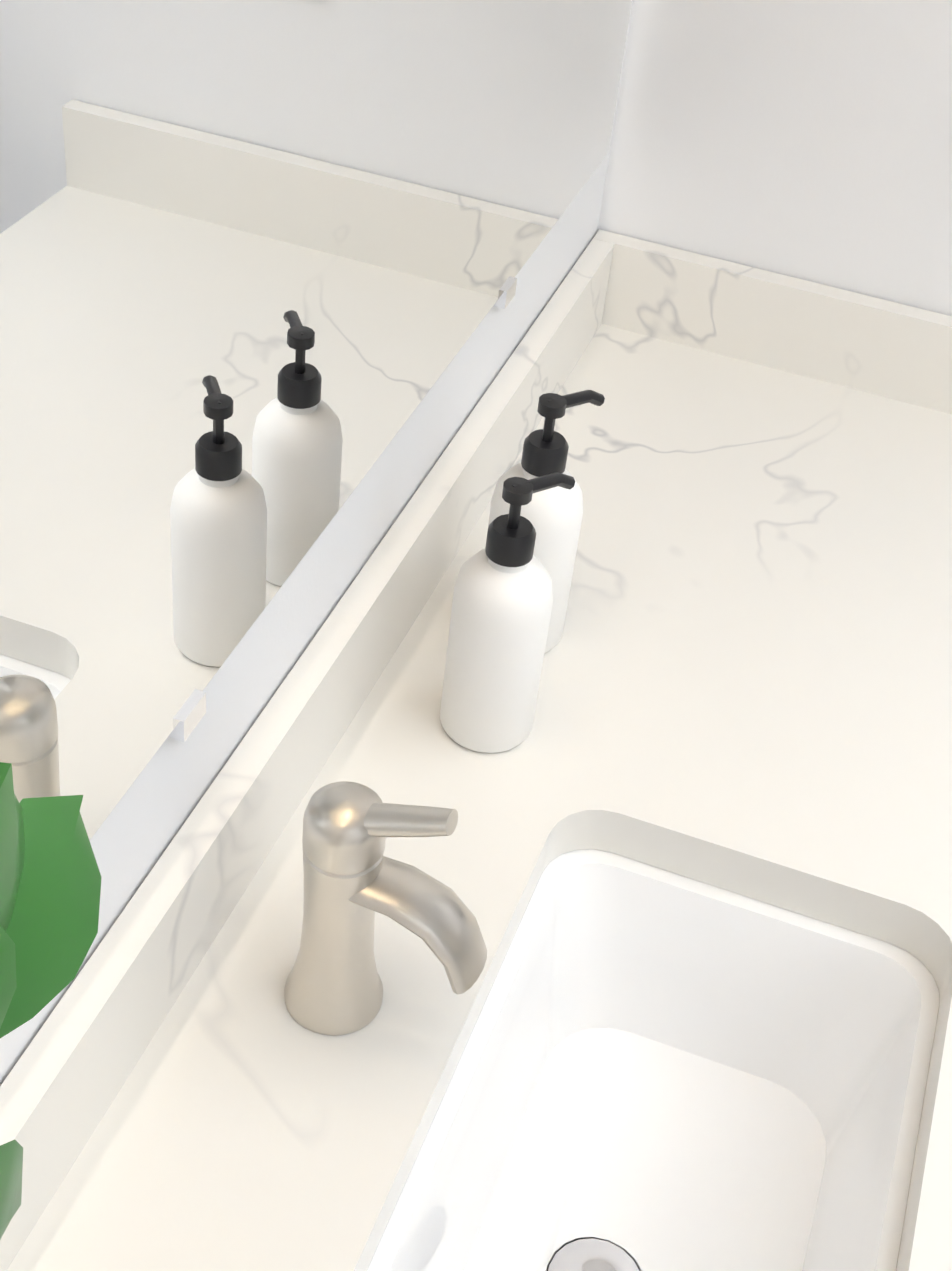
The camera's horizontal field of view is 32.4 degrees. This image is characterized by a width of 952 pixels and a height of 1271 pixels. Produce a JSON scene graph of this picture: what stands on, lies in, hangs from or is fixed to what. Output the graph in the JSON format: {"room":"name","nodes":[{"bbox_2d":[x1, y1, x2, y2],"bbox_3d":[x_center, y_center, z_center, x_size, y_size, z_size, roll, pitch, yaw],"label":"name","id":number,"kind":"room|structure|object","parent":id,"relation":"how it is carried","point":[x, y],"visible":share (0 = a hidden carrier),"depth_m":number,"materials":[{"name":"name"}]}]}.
{"room":"bathroom","nodes":[
{"label":"bathroom","id":0,"kind":"room"},
{"bbox_2d":[597,0,951,315],"bbox_3d":[0.448,-0.458,1.326,0.640,2.290,0.120,17,41,11],"label":"wall","id":1,"kind":"structure","parent":0,"point":[809,140],"depth_m":1.37,"materials":[{"name":"white paint"}]},
{"bbox_2d":[0,0,632,1085],"bbox_3d":[-0.089,-0.243,0.988,0.129,2.290,2.510,17,41,11],"label":"mirror","id":2,"kind":"object","parent":1,"relation":"attached to","point":[262,262],"depth_m":0.76,"materials":[{"name":"white mirror"}]},
{"bbox_3d":[1.031,1.056,1.459,2.780,0.080,2.450,17,41,11],"label":"floor","id":3,"kind":"structure","parent":0,"visible":0},
{"bbox_2d":[0,229,951,1270],"bbox_3d":[0.047,0.547,1.112,0.538,0.949,1.626,17,41,11],"label":"bathroom vanity","id":4,"kind":"object","parent":3,"relation":"on","point":[688,861],"visible":1,"depth_m":1.03,"materials":[{"name":"white stone"}]},
{"bbox_2d":[0,762,101,1238],"bbox_3d":[-0.107,0.288,0.233,0.159,0.698,0.307,17,41,11],"label":"plant","id":5,"kind":"object","parent":4,"relation":"on","point":[50,883],"visible":1,"depth_m":0.20,"materials":[{"name":"green plant"}]},
{"bbox_2d":[284,781,486,1035],"bbox_3d":[-0.045,0.141,0.837,0.107,0.164,0.054,17,41,11],"label":"faucet","id":6,"kind":"object","parent":4,"relation":"on","point":[355,879],"visible":1,"depth_m":0.82,"materials":[{"name":"silver metal"}]},
{"bbox_2d":[440,472,574,752],"bbox_3d":[0.016,-0.017,1.014,0.061,0.190,0.066,17,41,11],"label":"soap bottle","id":7,"kind":"object","parent":4,"relation":"on","point":[502,602],"visible":1,"depth_m":0.99,"materials":[{"name":"white plastic"}]},
{"bbox_2d":[485,390,604,652],"bbox_3d":[0.040,-0.077,1.090,0.061,0.190,0.066,17,41,11],"label":"soap bottle","id":8,"kind":"object","parent":4,"relation":"on","point":[554,516],"visible":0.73,"depth_m":1.06,"materials":[{"name":"white plastic"}]}
]}

